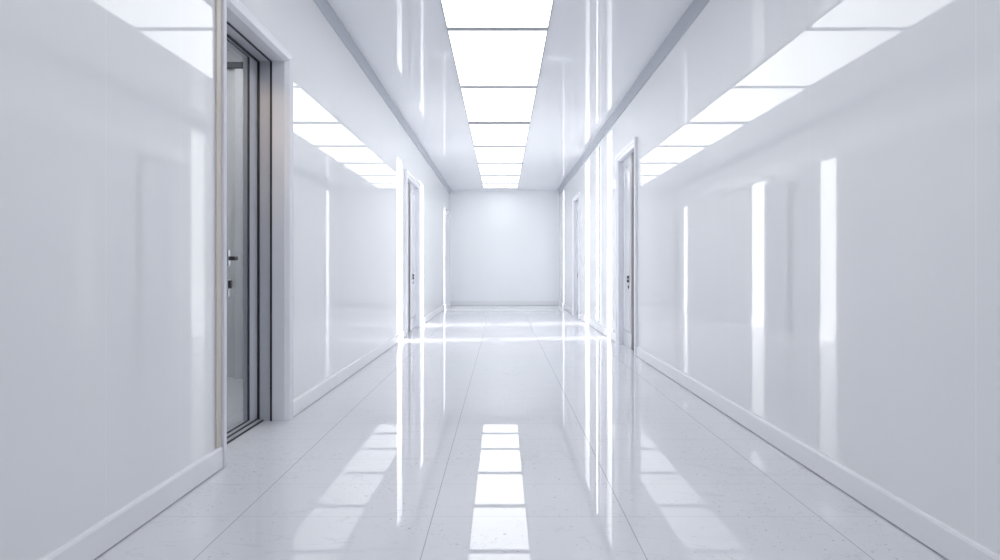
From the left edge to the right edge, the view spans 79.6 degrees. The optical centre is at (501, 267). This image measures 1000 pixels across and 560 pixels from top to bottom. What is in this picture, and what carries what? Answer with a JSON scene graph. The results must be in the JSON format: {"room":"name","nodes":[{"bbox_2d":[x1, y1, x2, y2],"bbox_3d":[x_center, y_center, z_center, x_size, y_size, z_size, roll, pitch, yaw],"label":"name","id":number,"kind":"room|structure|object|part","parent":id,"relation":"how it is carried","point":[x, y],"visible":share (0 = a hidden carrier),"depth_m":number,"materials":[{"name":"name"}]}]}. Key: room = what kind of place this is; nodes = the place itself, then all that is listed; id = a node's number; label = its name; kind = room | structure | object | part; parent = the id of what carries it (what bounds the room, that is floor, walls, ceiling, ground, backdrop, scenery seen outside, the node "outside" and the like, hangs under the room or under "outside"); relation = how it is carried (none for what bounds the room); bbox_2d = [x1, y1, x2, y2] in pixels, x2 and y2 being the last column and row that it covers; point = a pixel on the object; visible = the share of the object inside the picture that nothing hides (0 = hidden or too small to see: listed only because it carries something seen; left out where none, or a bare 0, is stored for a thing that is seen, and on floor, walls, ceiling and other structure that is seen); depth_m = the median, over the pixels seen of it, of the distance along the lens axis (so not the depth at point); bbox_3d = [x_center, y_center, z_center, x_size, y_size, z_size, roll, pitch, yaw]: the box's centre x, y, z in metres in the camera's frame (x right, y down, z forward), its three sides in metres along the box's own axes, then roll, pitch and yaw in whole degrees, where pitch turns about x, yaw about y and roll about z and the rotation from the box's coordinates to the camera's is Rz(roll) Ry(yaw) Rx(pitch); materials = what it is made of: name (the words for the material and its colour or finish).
{"room":"corridor","nodes":[
{"label":"corridor","id":0,"kind":"room"},
{"bbox_2d":[0,0,449,559],"bbox_3d":[-1.490,-0.535,6.700,0.260,3.000,17.800,0,0,0],"label":"wall","id":1,"kind":"structure","parent":0,"point":[107,107],"depth_m":2.26,"materials":[{"name":"white paint"}]},
{"bbox_2d":[38,446,222,559],"bbox_3d":[-1.351,0.907,0.342,0.018,0.104,5.083,0,0,0],"label":"baseboard","id":2,"kind":"structure","parent":1,"relation":"attached to","point":[101,536],"depth_m":2.20,"materials":[{"name":"white paint"}]},
{"bbox_2d":[215,0,292,467],"bbox_3d":[-1.447,-0.455,3.341,0.296,2.840,0.998,0,0,0],"label":"door","id":3,"kind":"structure","parent":1,"relation":"in","point":[267,64],"depth_m":3.77,"materials":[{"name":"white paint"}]},
{"bbox_3d":[-1.333,-0.050,2.924,0.007,0.080,0.020,0,0,0],"label":"handle plate","id":4,"kind":"part","parent":3,"relation":"part of","materials":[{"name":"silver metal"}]},
{"bbox_3d":[-1.314,-0.047,2.937,0.030,0.020,0.043,0,0,0],"label":"lever","id":5,"kind":"part","parent":3,"relation":"part of","materials":[{"name":"grey metal"}]},
{"bbox_2d":[293,329,405,416],"bbox_3d":[-1.351,0.907,6.110,0.018,0.104,4.530,0,0,0],"label":"baseboard","id":6,"kind":"structure","parent":1,"relation":"attached to","point":[313,394],"depth_m":4.96,"materials":[{"name":"white paint"}]},
{"bbox_2d":[314,0,450,192],"bbox_3d":[-1.345,-1.982,6.700,0.030,0.105,17.800,0,0,0],"label":"crown molding","id":7,"kind":"structure","parent":1,"relation":"attached to","point":[324,6],"depth_m":6.02,"materials":[{"name":"grey paint"}]},
{"bbox_2d":[405,169,420,336],"bbox_3d":[-1.392,-0.207,9.125,0.136,2.344,1.498,0,0,0],"label":"door","id":8,"kind":"structure","parent":1,"relation":"in","point":[412,185],"depth_m":9.41,"materials":[{"name":"white paint"}]},
{"bbox_3d":[-1.400,-0.205,9.450,0.011,1.980,0.540,0,0,0],"label":"panel","id":9,"kind":"part","parent":8,"relation":"part of","materials":[{"name":"grey paint"}]},
{"bbox_2d":[421,304,445,325],"bbox_3d":[-1.351,0.907,12.175,0.018,0.104,4.600,0,0,0],"label":"baseboard","id":10,"kind":"structure","parent":1,"relation":"attached to","point":[428,317],"depth_m":11.58,"materials":[{"name":"white paint"}]},
{"bbox_2d":[446,210,449,307],"bbox_3d":[-1.392,-0.222,14.900,0.136,2.374,0.848,0,0,0],"label":"door","id":11,"kind":"structure","parent":1,"relation":"in","point":[447,211],"depth_m":15.24,"materials":[{"name":"white paint"}]},
{"bbox_2d":[227,46,242,376],"bbox_3d":[-2.370,-0.510,5.350,1.500,2.950,0.100,0,0,0],"label":"wall","id":12,"kind":"structure","parent":0,"point":[232,56],"depth_m":5.30,"materials":[{"name":"grey paint"}]},
{"bbox_2d":[227,62,242,68],"bbox_3d":[-2.578,-1.780,5.275,0.645,0.050,0.050,0,0,0],"label":"rail","id":13,"kind":"object","parent":12,"relation":"attached to","point":[230,65],"depth_m":5.25,"materials":[{"name":"black metal"}]},
{"bbox_2d":[450,190,558,300],"bbox_3d":[0.003,-0.535,15.700,3.245,3.000,0.200,0,0,0],"label":"wall","id":14,"kind":"structure","parent":0,"point":[504,244],"depth_m":15.60,"materials":[{"name":"white paint"}]},
{"bbox_2d":[450,301,557,304],"bbox_3d":[0.062,0.907,15.591,2.805,0.104,0.018,0,0,0],"label":"baseboard","id":15,"kind":"structure","parent":14,"relation":"attached to","point":[451,302],"depth_m":15.58,"materials":[{"name":"white paint"}]},
{"bbox_2d":[327,0,692,189],"bbox_3d":[0.003,-2.110,6.750,3.245,0.150,18.100,0,0,0],"label":"ceiling","id":16,"kind":"structure","parent":0,"point":[595,51],"depth_m":6.15,"materials":[{"name":"white paint"}]},
{"bbox_2d":[440,0,553,29],"bbox_3d":[-0.037,-2.029,4.280,0.861,0.012,1.620,0,0,0],"label":"recessed light","id":17,"kind":"object","parent":16,"relation":"in","point":[458,14],"visible":1,"depth_m":4.80,"materials":[{"name":"white plastic"}]},
{"bbox_2d":[447,29,547,86],"bbox_3d":[-0.037,-2.029,5.905,0.861,0.012,1.630,0,0,0],"label":"recessed light","id":18,"kind":"object","parent":16,"relation":"in","point":[482,57],"visible":1,"depth_m":5.73,"materials":[{"name":"white plastic"}]},
{"bbox_2d":[460,87,536,122],"bbox_3d":[-0.037,-2.029,7.540,0.861,0.012,1.640,0,0,0],"label":"recessed light","id":19,"kind":"object","parent":16,"relation":"in","point":[482,104],"visible":1,"depth_m":7.42,"materials":[{"name":"white plastic"}]},
{"bbox_2d":[469,123,529,146],"bbox_3d":[-0.037,-2.024,9.160,0.861,0.022,1.600,0,0,0],"label":"recessed light","id":20,"kind":"object","parent":16,"relation":"in","point":[483,134],"visible":1,"depth_m":9.12,"materials":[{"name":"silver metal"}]},
{"bbox_2d":[474,146,525,163],"bbox_3d":[-0.037,-2.024,10.760,0.861,0.022,1.600,0,0,0],"label":"recessed light","id":21,"kind":"object","parent":16,"relation":"in","point":[484,155],"visible":1,"depth_m":10.82,"materials":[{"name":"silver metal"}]},
{"bbox_2d":[478,164,521,175],"bbox_3d":[-0.037,-2.024,12.330,0.861,0.022,1.540,0,0,0],"label":"recessed light","id":22,"kind":"object","parent":16,"relation":"in","point":[485,169],"visible":0.94,"depth_m":12.36,"materials":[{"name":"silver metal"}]},
{"bbox_2d":[482,183,517,188],"bbox_3d":[-0.037,-2.024,14.770,0.861,0.022,0.900,0,0,0],"label":"recessed light","id":23,"kind":"object","parent":16,"relation":"in","point":[485,186],"visible":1,"depth_m":14.94,"materials":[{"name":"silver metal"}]},
{"bbox_2d":[483,184,517,187],"bbox_3d":[-0.037,-2.032,14.775,0.845,0.006,0.790,0,0,0],"label":"diffuser","id":24,"kind":"object","parent":23,"relation":"attached to","point":[484,185],"depth_m":14.83,"materials":[{"name":"white plastic"}]},
{"bbox_2d":[481,176,519,183],"bbox_3d":[-0.037,-2.024,13.710,0.861,0.022,1.220,0,0,0],"label":"recessed light","id":25,"kind":"object","parent":16,"relation":"in","point":[485,179],"visible":1,"depth_m":13.76,"materials":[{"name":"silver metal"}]},
{"bbox_2d":[94,305,947,559],"bbox_3d":[-0.748,1.025,6.750,4.745,0.120,18.100,0,0,0],"label":"floor","id":26,"kind":"structure","parent":0,"point":[485,432],"depth_m":2.80,"materials":[{"name":"white tile"}]},
{"bbox_2d":[234,69,242,378],"bbox_3d":[-2.290,-0.385,5.260,0.080,2.700,0.080,0,0,0],"label":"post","id":27,"kind":"object","parent":26,"relation":"on","point":[238,73],"visible":0.59,"depth_m":5.22,"materials":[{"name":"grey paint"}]},
{"bbox_2d":[559,0,999,553],"bbox_3d":[1.555,-0.535,6.700,0.140,3.000,17.800,0,0,0],"label":"wall","id":28,"kind":"structure","parent":0,"point":[819,180],"depth_m":2.70,"materials":[{"name":"white paint"}]},
{"bbox_2d":[563,190,563,303],"bbox_3d":[1.511,-0.465,14.490,0.048,2.860,0.280,0,0,0],"label":"window","id":29,"kind":"structure","parent":28,"relation":"in","point":[563,190],"depth_m":14.61,"materials":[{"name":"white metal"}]},
{"bbox_2d":[563,304,571,312],"bbox_3d":[1.476,0.907,13.363,0.018,0.104,1.975,0,0,0],"label":"baseboard","id":30,"kind":"structure","parent":28,"relation":"attached to","point":[565,307],"depth_m":13.44,"materials":[{"name":"white paint"}]},
{"bbox_2d":[572,192,579,318],"bbox_3d":[1.517,-0.242,11.875,0.136,2.414,0.998,0,0,0],"label":"door","id":31,"kind":"structure","parent":28,"relation":"in","point":[576,199],"depth_m":12.29,"materials":[{"name":"white paint"}]},
{"bbox_3d":[1.525,-0.240,12.095,0.011,2.050,0.250,0,0,0],"label":"panel","id":32,"kind":"part","parent":31,"relation":"part of","materials":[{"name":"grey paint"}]},
{"bbox_2d":[579,313,584,320],"bbox_3d":[1.476,0.907,11.068,0.018,0.104,0.615,0,0,0],"label":"baseboard","id":33,"kind":"structure","parent":28,"relation":"attached to","point":[581,316],"depth_m":11.05,"materials":[{"name":"white paint"}]},
{"bbox_2d":[585,156,589,323],"bbox_3d":[1.511,-0.465,10.460,0.048,2.860,0.600,0,0,0],"label":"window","id":34,"kind":"structure","parent":28,"relation":"in","point":[588,159],"depth_m":10.74,"materials":[{"name":"white glass"}]},
{"bbox_2d":[596,147,598,320],"bbox_3d":[1.472,-0.515,9.220,0.026,2.660,0.110,0,0,0],"label":"light bar","id":35,"kind":"object","parent":28,"relation":"attached to","point":[597,149],"visible":1,"depth_m":9.18,"materials":[{"name":"white metal"}]},
{"bbox_2d":[596,148,597,320],"bbox_3d":[1.463,-0.515,9.220,0.008,2.640,0.090,0,0,0],"label":"diffuser","id":36,"kind":"object","parent":35,"relation":"attached to","point":[597,148],"depth_m":9.18,"materials":[{"name":"white"}]},
{"bbox_2d":[589,318,605,334],"bbox_3d":[1.476,0.907,9.345,0.018,0.104,1.630,0,0,0],"label":"baseboard","id":37,"kind":"structure","parent":28,"relation":"attached to","point":[600,328],"depth_m":9.22,"materials":[{"name":"white paint"}]},
{"bbox_2d":[607,128,611,337],"bbox_3d":[1.511,-0.465,8.315,0.048,2.860,0.430,0,0,0],"label":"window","id":38,"kind":"structure","parent":28,"relation":"in","point":[609,319],"depth_m":8.51,"materials":[{"name":"white glass"}]},
{"bbox_2d":[611,331,614,341],"bbox_3d":[1.476,0.907,7.888,0.018,0.104,0.425,0,0,0],"label":"baseboard","id":39,"kind":"structure","parent":28,"relation":"attached to","point":[612,333],"depth_m":7.95,"materials":[{"name":"white paint"}]},
{"bbox_2d":[615,137,637,355],"bbox_3d":[1.517,-0.234,7.120,0.136,2.399,1.108,0,0,0],"label":"door","id":40,"kind":"structure","parent":28,"relation":"in","point":[626,160],"depth_m":7.30,"materials":[{"name":"white paint"}]},
{"bbox_3d":[1.525,-0.233,7.325,0.011,2.035,0.390,0,0,0],"label":"panel","id":41,"kind":"part","parent":40,"relation":"part of","materials":[{"name":"grey paint"}]},
{"bbox_2d":[558,0,709,193],"bbox_3d":[1.470,-1.972,6.700,0.030,0.125,17.800,0,0,0],"label":"crown molding","id":42,"kind":"structure","parent":28,"relation":"attached to","point":[695,8],"depth_m":5.99,"materials":[{"name":"grey paint"}]},
{"bbox_2d":[636,346,999,559],"bbox_3d":[1.476,0.907,2.183,0.018,0.104,8.765,0,0,0],"label":"baseboard","id":43,"kind":"structure","parent":28,"relation":"attached to","point":[947,541],"depth_m":2.53,"materials":[{"name":"white paint"}]}
]}

